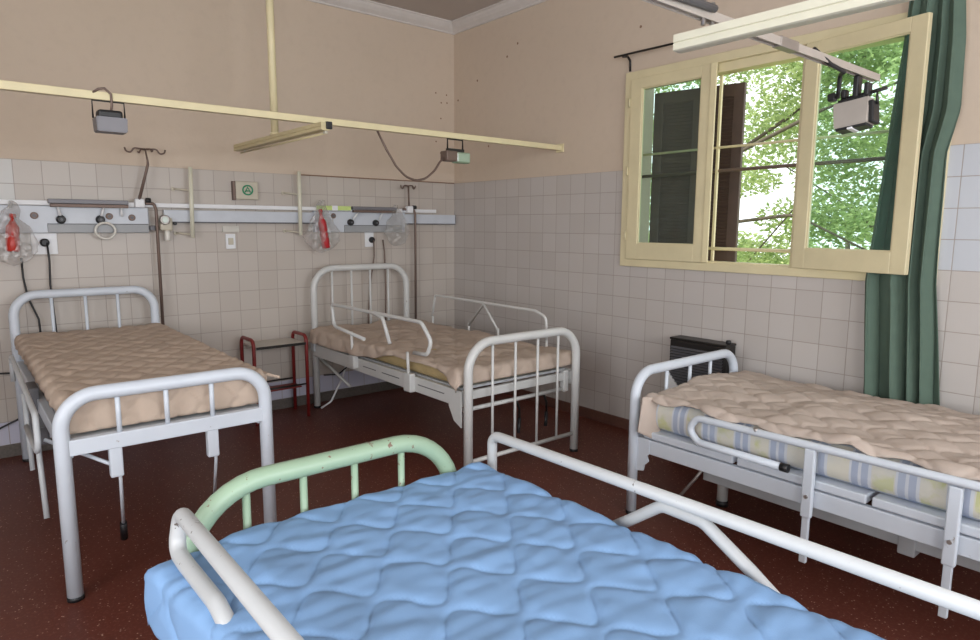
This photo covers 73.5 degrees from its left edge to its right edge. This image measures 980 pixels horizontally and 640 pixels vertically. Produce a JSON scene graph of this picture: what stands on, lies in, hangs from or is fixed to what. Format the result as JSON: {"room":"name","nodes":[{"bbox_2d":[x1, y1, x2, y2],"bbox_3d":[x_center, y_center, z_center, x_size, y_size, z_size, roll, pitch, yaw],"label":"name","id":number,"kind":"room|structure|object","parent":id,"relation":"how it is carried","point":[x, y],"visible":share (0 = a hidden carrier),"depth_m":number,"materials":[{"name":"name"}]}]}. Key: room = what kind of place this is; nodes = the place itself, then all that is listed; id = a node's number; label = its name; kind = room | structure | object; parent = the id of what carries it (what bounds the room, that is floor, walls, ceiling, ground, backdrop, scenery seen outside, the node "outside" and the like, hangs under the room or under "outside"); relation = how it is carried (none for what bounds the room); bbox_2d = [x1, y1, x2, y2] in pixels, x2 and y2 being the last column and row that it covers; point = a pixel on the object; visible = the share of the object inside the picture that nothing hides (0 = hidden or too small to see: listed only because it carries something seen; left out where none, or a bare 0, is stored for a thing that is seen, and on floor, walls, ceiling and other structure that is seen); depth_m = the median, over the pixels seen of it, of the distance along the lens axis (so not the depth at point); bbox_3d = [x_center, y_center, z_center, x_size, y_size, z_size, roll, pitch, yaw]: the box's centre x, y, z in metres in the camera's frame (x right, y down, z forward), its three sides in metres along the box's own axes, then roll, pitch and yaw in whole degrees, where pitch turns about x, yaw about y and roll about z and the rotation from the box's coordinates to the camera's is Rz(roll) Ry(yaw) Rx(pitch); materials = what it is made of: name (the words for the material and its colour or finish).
{"room":"hospital room","nodes":[
{"label":"hospital room","id":0,"kind":"room"},
{"bbox_2d":[0,0,454,445],"bbox_3d":[-2.671,-0.823,4.481,6.350,3.300,0.250,-6,11,-39],"label":"wall","id":1,"kind":"structure","parent":0,"point":[332,62],"depth_m":4.86,"materials":[{"name":"beige paint"}]},
{"bbox_2d":[0,419,17,428],"bbox_3d":[-3.114,0.524,4.109,0.467,0.386,0.016,-6,10,-38],"label":"power cable","id":2,"kind":"object","parent":1,"relation":"attached to","point":[16,419],"visible":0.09,"depth_m":4.17,"materials":[{"name":"black plastic"}]},
{"bbox_2d":[20,258,41,331],"bbox_3d":[-2.910,-0.034,4.185,0.084,0.720,0.018,-3,9,-24],"label":"power cable","id":3,"kind":"object","parent":1,"relation":"attached to","point":[21,259],"visible":0.68,"depth_m":4.15,"materials":[{"name":"black plastic"}]},
{"bbox_2d":[30,233,57,254],"bbox_3d":[-2.854,-0.489,4.204,0.140,0.135,0.013,-6,11,-39],"label":"power socket","id":4,"kind":"object","parent":1,"relation":"attached to","point":[36,247],"visible":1,"depth_m":4.20,"materials":[{"name":"white plastic"}]},
{"bbox_2d":[40,238,57,331],"bbox_3d":[-2.839,-0.103,4.238,0.052,0.841,0.044,-6,11,-39],"label":"power cable","id":5,"kind":"object","parent":1,"relation":"attached to","point":[44,242],"visible":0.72,"depth_m":4.20,"materials":[{"name":"black plastic"}]},
{"bbox_2d":[0,205,148,232],"bbox_3d":[-2.856,-0.634,4.131,1.290,0.173,0.089,-6,11,-39],"label":"panel","id":6,"kind":"object","parent":1,"relation":"attached to","point":[29,218],"visible":1,"depth_m":4.25,"materials":[{"name":"grey plastic"}]},
{"bbox_2d":[30,212,37,218],"bbox_3d":[-2.859,-0.656,4.115,0.044,0.043,0.009,-6,11,-39],"label":"outlet","id":7,"kind":"object","parent":6,"relation":"attached to","point":[33,215],"depth_m":4.11,"materials":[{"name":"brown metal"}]},
{"bbox_2d":[94,222,116,239],"bbox_3d":[-2.546,-0.591,4.345,0.132,0.120,0.016,-6,11,-39],"label":"loop","id":8,"kind":"object","parent":6,"relation":"hanging from","point":[100,223],"visible":1,"depth_m":4.34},
{"bbox_2d":[106,213,112,219],"bbox_3d":[-2.539,-0.692,4.378,0.044,0.043,0.009,-6,11,-39],"label":"outlet","id":9,"kind":"object","parent":6,"relation":"attached to","point":[109,216],"depth_m":4.37,"materials":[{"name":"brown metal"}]},
{"bbox_2d":[128,214,135,220],"bbox_3d":[-2.436,-0.696,4.464,0.044,0.043,0.009,-6,11,-39],"label":"outlet","id":10,"kind":"object","parent":6,"relation":"attached to","point":[131,217],"depth_m":4.46,"materials":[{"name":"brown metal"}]},
{"bbox_2d":[150,215,176,240],"bbox_3d":[-2.269,-0.641,4.567,0.167,0.178,0.084,-6,11,-39],"label":"suction regulator","id":11,"kind":"object","parent":6,"relation":"attached to","point":[165,223],"visible":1,"depth_m":4.56,"materials":[{"name":"beige plastic"}]},
{"bbox_2d":[164,230,170,240],"bbox_3d":[-2.257,-0.592,4.593,0.040,0.075,0.039,-6,11,-39],"label":"jar","id":12,"kind":"object","parent":11,"relation":"on","point":[167,234],"depth_m":4.58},
{"bbox_2d":[171,167,194,237],"bbox_3d":[-2.182,-0.835,4.668,0.157,0.496,0.035,1,8,3],"label":"wall bar","id":13,"kind":"object","parent":1,"relation":"attached to","point":[190,173],"visible":1,"depth_m":4.65,"materials":[{"name":"beige paint"}]},
{"bbox_2d":[0,381,401,458],"bbox_3d":[-2.618,0.787,4.597,5.900,0.080,0.020,-6,11,-39],"label":"baseboard","id":14,"kind":"structure","parent":1,"relation":"attached to","point":[11,450],"depth_m":5.51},
{"bbox_2d":[0,199,435,212],"bbox_3d":[-2.410,-0.793,4.483,4.950,0.043,0.087,-6,11,-39],"label":"rail","id":15,"kind":"object","parent":1,"relation":"attached to","point":[2,201],"depth_m":4.86,"materials":[{"name":"white plastic"}]},
{"bbox_2d":[47,199,128,216],"bbox_3d":[-2.608,-0.729,4.274,0.450,0.107,0.043,-6,11,-39],"label":"bar","id":16,"kind":"object","parent":15,"relation":"attached to","point":[121,204],"visible":1,"depth_m":4.26,"materials":[{"name":"grey paint"}]},
{"bbox_2d":[124,147,165,324],"bbox_3d":[-2.330,-0.322,4.545,0.239,1.694,0.111,-2,8,-16],"label":"pole","id":17,"kind":"object","parent":15,"relation":"attached to","point":[138,203],"visible":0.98,"depth_m":4.51,"materials":[{"name":"brown metal"}]},
{"bbox_2d":[351,206,396,219],"bbox_3d":[-0.988,-0.910,5.606,0.420,0.110,0.043,-6,11,-39],"label":"bar","id":18,"kind":"object","parent":15,"relation":"attached to","point":[355,209],"visible":1,"depth_m":5.57,"materials":[{"name":"grey paint"}]},
{"bbox_2d":[400,185,416,318],"bbox_3d":[-0.722,-0.428,5.891,0.142,1.538,0.121,-1,8,-7],"label":"pole","id":19,"kind":"object","parent":15,"relation":"attached to","point":[408,209],"visible":1,"depth_m":5.88,"materials":[{"name":"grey metal"}]},
{"bbox_3d":[-1.360,-0.755,5.292,0.339,0.424,0.097,-6,11,-39],"label":"plastic bag","id":20,"kind":"object","parent":15,"relation":"hanging from","visible":0},
{"bbox_2d":[318,209,329,248],"bbox_3d":[-1.341,-0.737,5.307,0.093,0.317,0.067,-6,11,-39],"label":"bottle","id":21,"kind":"object","parent":20,"relation":"in","point":[324,236],"visible":1,"depth_m":5.28,"materials":[{"name":"plastic"}]},
{"bbox_3d":[-2.916,-0.531,4.021,0.248,0.399,0.098,-6,11,-39],"label":"plastic bag","id":22,"kind":"object","parent":15,"relation":"hanging from","visible":0},
{"bbox_2d":[5,214,19,251],"bbox_3d":[-2.922,-0.533,4.011,0.080,0.232,0.071,-6,11,-39],"label":"bottle","id":23,"kind":"object","parent":22,"relation":"in","point":[12,232],"visible":1,"depth_m":3.99,"materials":[{"name":"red plastic"}]},
{"bbox_2d":[222,226,238,248],"bbox_3d":[-1.949,-0.621,4.939,0.123,0.172,0.020,-6,11,-39],"label":"light switch","id":24,"kind":"object","parent":1,"relation":"attached to","point":[229,238],"visible":1,"depth_m":4.93,"materials":[{"name":"white plastic"}]},
{"bbox_2d":[231,181,257,199],"bbox_3d":[-1.848,-0.973,4.951,0.186,0.140,0.052,-6,11,-39],"label":"box","id":25,"kind":"object","parent":1,"relation":"attached to","point":[241,190],"visible":1,"depth_m":4.93,"materials":[{"name":"beige plastic"}]},
{"bbox_2d":[281,171,302,234],"bbox_3d":[-1.563,-0.919,5.174,0.158,0.495,0.030,0,8,1],"label":"wall bar","id":26,"kind":"object","parent":1,"relation":"attached to","point":[300,231],"visible":1,"depth_m":5.16,"materials":[{"name":"beige paint"}]},
{"bbox_2d":[162,210,454,224],"bbox_3d":[-1.319,-0.839,5.418,2.540,0.090,0.047,-6,11,-39],"label":"panel","id":27,"kind":"object","parent":1,"relation":"attached to","point":[179,216],"depth_m":5.02,"materials":[{"name":"grey plastic"}]},
{"bbox_2d":[312,211,404,231],"bbox_3d":[-1.090,-0.833,5.583,0.860,0.173,0.089,-6,11,-39],"label":"panel","id":28,"kind":"object","parent":1,"relation":"attached to","point":[337,221],"visible":0.99,"depth_m":5.57,"materials":[{"name":"grey plastic"}]},
{"bbox_2d":[364,232,373,246],"bbox_3d":[-1.047,-0.697,5.688,0.085,0.125,0.013,-6,11,-39],"label":"power socket","id":29,"kind":"object","parent":1,"relation":"attached to","point":[367,235],"visible":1,"depth_m":5.68,"materials":[{"name":"white plastic"}]},
{"bbox_2d":[368,237,374,323],"bbox_3d":[-1.034,-0.255,5.732,0.087,0.936,0.039,-6,11,-39],"label":"power cable","id":30,"kind":"object","parent":1,"relation":"attached to","point":[371,239],"visible":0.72,"depth_m":5.69,"materials":[{"name":"black plastic"}]},
{"bbox_2d":[301,174,453,183],"bbox_3d":[-0.929,-1.224,5.719,1.527,0.009,0.014,-6,11,-39],"label":"trim","id":31,"kind":"structure","parent":1,"relation":"attached to","point":[301,174],"depth_m":5.66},
{"bbox_2d":[306,0,453,34],"bbox_3d":[-2.576,-2.395,4.111,5.900,0.082,0.098,-6,11,-39],"label":"trim","id":32,"kind":"structure","parent":1,"relation":"attached to","point":[367,7],"depth_m":5.54,"materials":[{"name":"white paint"}]},
{"bbox_2d":[382,240,385,319],"bbox_3d":[-0.933,-0.254,5.819,0.032,0.911,0.012,-6,11,-39],"label":"power cable","id":33,"kind":"object","parent":1,"relation":"attached to","point":[382,240],"visible":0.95,"depth_m":5.80,"materials":[{"name":"black rubber"}]},
{"bbox_2d":[370,0,502,20],"bbox_3d":[-0.269,-2.110,1.381,6.350,0.150,7.750,-6,11,-39],"label":"ceiling","id":34,"kind":"structure","parent":0,"point":[451,10],"depth_m":5.49,"materials":[{"name":"grey paint"}]},
{"bbox_2d":[266,0,278,132],"bbox_3d":[-1.332,-1.781,3.985,0.045,1.250,0.046,-6,11,-39],"label":"ceiling pipe","id":35,"kind":"object","parent":34,"relation":"hanging from","point":[269,3],"visible":0.83,"depth_m":4.00,"materials":[{"name":"beige metal"}]},
{"bbox_2d":[233,121,331,153],"bbox_3d":[-1.322,-1.123,4.069,0.063,0.075,1.392,-6,11,-39],"label":"batten","id":36,"kind":"object","parent":35,"relation":"hanging from","point":[274,137],"visible":1,"depth_m":3.92,"materials":[{"name":"beige paint"}]},
{"bbox_2d":[240,133,324,153],"bbox_3d":[-1.315,-1.093,4.081,0.012,0.012,1.330,-6,11,-39],"label":"lamp","id":37,"kind":"object","parent":36,"relation":"attached to","point":[246,150],"depth_m":4.02,"materials":[{"name":"beige paint"}]},
{"bbox_2d":[642,0,879,81],"bbox_3d":[-0.376,-1.346,0.960,5.080,1.244,0.057,-6,11,-39],"label":"strut","id":38,"kind":"object","parent":34,"relation":"hanging from","point":[706,12],"visible":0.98,"depth_m":2.10,"materials":[{"name":"metal"}]},
{"bbox_2d":[812,47,887,134],"bbox_3d":[1.308,-0.850,2.449,0.435,0.256,0.184,-6,11,-39],"label":"lamp","id":39,"kind":"object","parent":38,"relation":"hanging from","point":[857,112],"visible":1,"depth_m":2.55,"materials":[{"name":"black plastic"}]},
{"bbox_2d":[673,0,912,53],"bbox_3d":[0.957,-1.380,1.429,0.048,1.295,1.214,-6,11,-39],"label":"batten","id":40,"kind":"object","parent":34,"relation":"hanging from","point":[807,12],"visible":1,"depth_m":1.73,"materials":[{"name":"beige paint"}]},
{"bbox_2d":[0,386,979,639],"bbox_3d":[-0.273,1.271,2.007,6.150,0.120,7.550,-6,11,-39],"label":"floor","id":41,"kind":"structure","parent":0,"point":[163,477],"depth_m":3.48,"materials":[{"name":"red tile"}]},
{"bbox_2d":[8,286,276,603],"bbox_3d":[-2.002,0.439,3.542,0.912,1.075,2.059,-6,11,-39],"label":"hospital bed","id":42,"kind":"object","parent":41,"relation":"on","point":[32,403],"visible":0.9,"depth_m":2.78,"materials":[{"name":"white metal"}]},
{"bbox_2d":[14,323,279,433],"bbox_3d":[-1.963,0.237,3.566,0.911,0.173,1.964,-6,11,-39],"label":"mattress","id":43,"kind":"object","parent":42,"relation":"on","point":[62,364],"visible":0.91,"depth_m":3.11,"materials":[{"name":"beige fabric"}]},
{"bbox_2d":[240,330,310,425],"bbox_3d":[-1.659,0.433,5.080,0.435,0.654,0.293,-6,11,-39],"label":"stand","id":44,"kind":"object","parent":41,"relation":"on","point":[282,342],"visible":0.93,"depth_m":5.08,"materials":[{"name":"red metal"}]},
{"bbox_2d":[269,383,301,391],"bbox_3d":[-1.682,0.534,5.123,0.390,0.010,0.140,-6,11,-39],"label":"shelf","id":45,"kind":"object","parent":44,"relation":"attached to","point":[289,383],"depth_m":5.16,"materials":[{"name":"red metal"}]},
{"bbox_2d":[321,367,345,408],"bbox_3d":[-1.257,0.477,5.375,0.282,0.477,0.032,-6,10,-37],"label":"power cable","id":46,"kind":"object","parent":41,"relation":"on","point":[333,396],"visible":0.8,"depth_m":5.37,"materials":[{"name":"white plastic"}]},
{"bbox_2d":[310,263,579,465],"bbox_3d":[-0.436,0.222,4.798,1.009,1.164,2.101,-6,11,-39],"label":"hospital bed","id":47,"kind":"object","parent":41,"relation":"on","point":[412,381],"visible":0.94,"depth_m":4.23,"materials":[{"name":"white metal"}]},
{"bbox_2d":[324,367,346,375],"bbox_3d":[-1.175,0.315,5.405,0.021,0.248,0.476,7,10,38],"label":"power cable","id":48,"kind":"object","parent":47,"relation":"hanging from","point":[345,367],"visible":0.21,"depth_m":5.31,"materials":[{"name":"black plastic"}]},
{"bbox_2d":[373,349,553,385],"bbox_3d":[-0.453,0.198,4.810,0.875,0.103,1.930,-6,11,-39],"label":"mattress","id":49,"kind":"object","parent":47,"relation":"on","point":[417,367],"visible":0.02,"depth_m":4.15,"materials":[{"name":"yellow fabric"}]},
{"bbox_2d":[308,319,571,392],"bbox_3d":[-0.443,0.188,4.799,1.021,0.148,1.999,-6,11,-39],"label":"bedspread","id":50,"kind":"object","parent":49,"relation":"on","point":[453,346],"visible":0.77,"depth_m":4.46,"materials":[{"name":"beige fabric"}]},
{"bbox_2d":[169,432,979,639],"bbox_3d":[0.238,0.905,1.245,1.100,0.826,2.120,-6,11,-39],"label":"hospital bed","id":51,"kind":"object","parent":41,"relation":"on","point":[189,532],"visible":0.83,"depth_m":1.61,"materials":[{"name":"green metal"}]},
{"bbox_2d":[144,462,884,639],"bbox_3d":[0.199,0.752,1.191,1.075,0.249,2.009,-6,11,-39],"label":"mattress","id":52,"kind":"object","parent":51,"relation":"on","point":[476,551],"visible":0.98,"depth_m":1.51,"materials":[{"name":"blue fabric"}]},
{"bbox_2d":[626,349,979,618],"bbox_3d":[1.755,0.703,2.888,1.015,0.776,2.125,-6,11,-39],"label":"hospital bed","id":53,"kind":"object","parent":41,"relation":"on","point":[951,537],"visible":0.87,"depth_m":2.69,"materials":[{"name":"white metal"}]},
{"bbox_2d":[656,405,979,520],"bbox_3d":[1.774,0.547,2.868,0.905,0.161,1.950,-6,11,-39],"label":"mattress","id":54,"kind":"object","parent":53,"relation":"on","point":[927,492],"visible":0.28,"depth_m":2.64,"materials":[{"name":"fabric"}]},
{"bbox_2d":[637,370,979,480],"bbox_3d":[1.758,0.553,2.856,1.047,0.301,2.018,-6,11,-39],"label":"blanket","id":55,"kind":"object","parent":54,"relation":"on","point":[933,437],"visible":0.98,"depth_m":2.90,"materials":[{"name":"beige fabric"}]},
{"bbox_2d":[454,0,979,419],"bbox_3d":[2.083,-0.664,3.538,0.250,3.300,7.308,-6,11,-39],"label":"wall","id":56,"kind":"structure","parent":0,"point":[535,228],"depth_m":4.82,"materials":[{"name":"beige paint"}]},
{"bbox_2d":[0,80,563,152],"bbox_3d":[-1.714,-1.086,3.261,5.886,0.065,0.080,-6,11,-39],"label":"ceiling rail","id":57,"kind":"object","parent":56,"relation":"attached to","point":[5,85],"visible":1,"depth_m":3.55,"materials":[{"name":"beige metal"}]},
{"bbox_2d":[91,87,127,134],"bbox_3d":[-1.831,-1.008,3.156,0.145,0.210,0.109,-6,11,-39],"label":"lamp","id":58,"kind":"object","parent":57,"relation":"hanging from","point":[110,121],"visible":1,"depth_m":3.13,"materials":[{"name":"grey metal"}]},
{"bbox_2d":[96,109,122,117],"bbox_3d":[-1.830,-0.983,3.154,0.105,0.042,0.080,-6,11,-39],"label":"housing","id":59,"kind":"object","parent":58,"relation":"in","point":[101,113],"depth_m":3.12,"materials":[{"name":"black plastic"}]},
{"bbox_2d":[92,116,127,134],"bbox_3d":[-1.831,-0.938,3.166,0.132,0.068,0.109,-6,11,-39],"label":"hood","id":60,"kind":"object","parent":58,"relation":"attached to","point":[118,125],"depth_m":3.13,"materials":[{"name":"grey paint"}]},
{"bbox_2d":[376,131,469,180],"bbox_3d":[-0.430,-1.066,4.335,0.712,0.300,0.080,-6,11,-39],"label":"lamp","id":61,"kind":"object","parent":57,"relation":"hanging from","point":[457,156],"visible":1,"depth_m":4.43,"materials":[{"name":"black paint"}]},
{"bbox_2d":[452,0,547,34],"bbox_3d":[1.966,-2.242,3.202,0.098,0.082,7.300,-6,11,-39],"label":"trim","id":62,"kind":"structure","parent":56,"relation":"attached to","point":[503,8],"depth_m":5.53,"materials":[{"name":"white paint"}]},
{"bbox_2d":[614,43,673,71],"bbox_3d":[1.621,-1.651,3.709,0.099,0.102,2.280,-6,11,-39],"label":"curtain rod","id":63,"kind":"object","parent":56,"relation":"attached to","point":[669,44],"visible":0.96,"depth_m":4.41,"materials":[{"name":"black paint"}]},
{"bbox_2d":[863,0,965,405],"bbox_3d":[2.093,-0.571,3.242,0.086,2.120,0.406,-6,11,-39],"label":"curtain","id":64,"kind":"object","parent":63,"relation":"hanging from","point":[901,347],"visible":0.75,"depth_m":3.25,"materials":[{"name":"green fabric"}]},
{"bbox_2d":[482,383,871,503],"bbox_3d":[1.984,0.942,3.679,0.020,0.080,7.288,-6,11,-39],"label":"baseboard","id":65,"kind":"structure","parent":56,"relation":"attached to","point":[609,419],"depth_m":5.15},
{"bbox_2d":[649,82,746,261],"bbox_3d":[1.438,-1.007,4.608,0.635,1.190,0.040,7,10,38],"label":"shutter","id":66,"kind":"object","parent":56,"relation":"attached to","point":[676,113],"visible":0.71,"depth_m":4.60,"materials":[{"name":"brown wood"}]},
{"bbox_2d":[668,335,735,388],"bbox_3d":[1.354,0.496,4.261,0.144,0.792,0.421,-6,11,-39],"label":"wall heater","id":67,"kind":"object","parent":56,"relation":"attached to","point":[681,346],"visible":0.39,"depth_m":4.20,"materials":[{"name":"black paint"}]},
{"bbox_2d":[620,12,950,280],"bbox_3d":[1.568,-0.942,3.897,0.243,1.333,1.975,-6,11,-39],"label":"window","id":68,"kind":"structure","parent":56,"relation":"in","point":[828,263],"depth_m":3.69,"materials":[{"name":"yellow paint"}]},
{"bbox_2d":[642,171,695,177],"bbox_3d":[1.233,-0.998,4.511,0.032,0.024,0.430,-6,11,-39],"label":"window grille","id":69,"kind":"object","parent":68,"relation":"attached to","point":[690,172],"depth_m":4.51,"materials":[{"name":"beige paint"}]},
{"bbox_2d":[643,149,697,155],"bbox_3d":[1.237,-1.144,4.487,0.032,0.016,0.435,-6,11,-39],"label":"window grille","id":70,"kind":"object","parent":68,"relation":"attached to","point":[689,150],"depth_m":4.48,"materials":[{"name":"beige paint"}]},
{"bbox_2d":[708,75,797,260],"bbox_3d":[1.623,-0.939,4.045,0.032,1.162,0.542,-6,11,-39],"label":"window grille","id":71,"kind":"object","parent":68,"relation":"attached to","point":[716,171],"depth_m":4.16,"materials":[{"name":"beige paint"}]},
{"bbox_2d":[815,156,884,165],"bbox_3d":[1.983,-0.874,3.616,0.032,0.024,0.360,-6,11,-39],"label":"window grille","id":72,"kind":"object","parent":68,"relation":"attached to","point":[870,159],"depth_m":3.61,"materials":[{"name":"beige paint"}]},
{"bbox_2d":[817,130,888,139],"bbox_3d":[1.987,-1.012,3.593,0.032,0.016,0.367,-6,11,-39],"label":"window grille","id":73,"kind":"object","parent":68,"relation":"attached to","point":[881,131],"depth_m":3.58,"materials":[{"name":"beige paint"}]},
{"label":"outside","id":74,"kind":"structure","parent":0,"visible":0},
{"bbox_3d":[16.754,-0.227,17.405,39.700,0.150,55.000,-6,11,-39],"label":"lawn","id":75,"kind":"structure","parent":74,"visible":0},
{"bbox_2d":[648,41,903,263],"bbox_3d":[3.742,-1.661,9.293,3.154,4.871,6.448,-6,11,-39],"label":"tree","id":76,"kind":"object","parent":75,"relation":"on","point":[864,58],"visible":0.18,"depth_m":8.59,"materials":[{"name":"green plant"}]},
{"bbox_2d":[737,219,871,263],"bbox_3d":[7.414,-1.258,14.970,3.037,2.489,10.071,-6,11,-39],"label":"bush","id":77,"kind":"object","parent":75,"relation":"on","point":[758,237],"visible":0.05,"depth_m":15.13,"materials":[{"name":"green plant"}]},
{"bbox_2d":[737,85,889,263],"bbox_3d":[6.611,-1.750,11.026,3.438,4.593,7.844,-7,11,-42],"label":"tree","id":78,"kind":"object","parent":75,"relation":"on","point":[861,218],"visible":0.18,"depth_m":11.84,"materials":[{"name":"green plant"}]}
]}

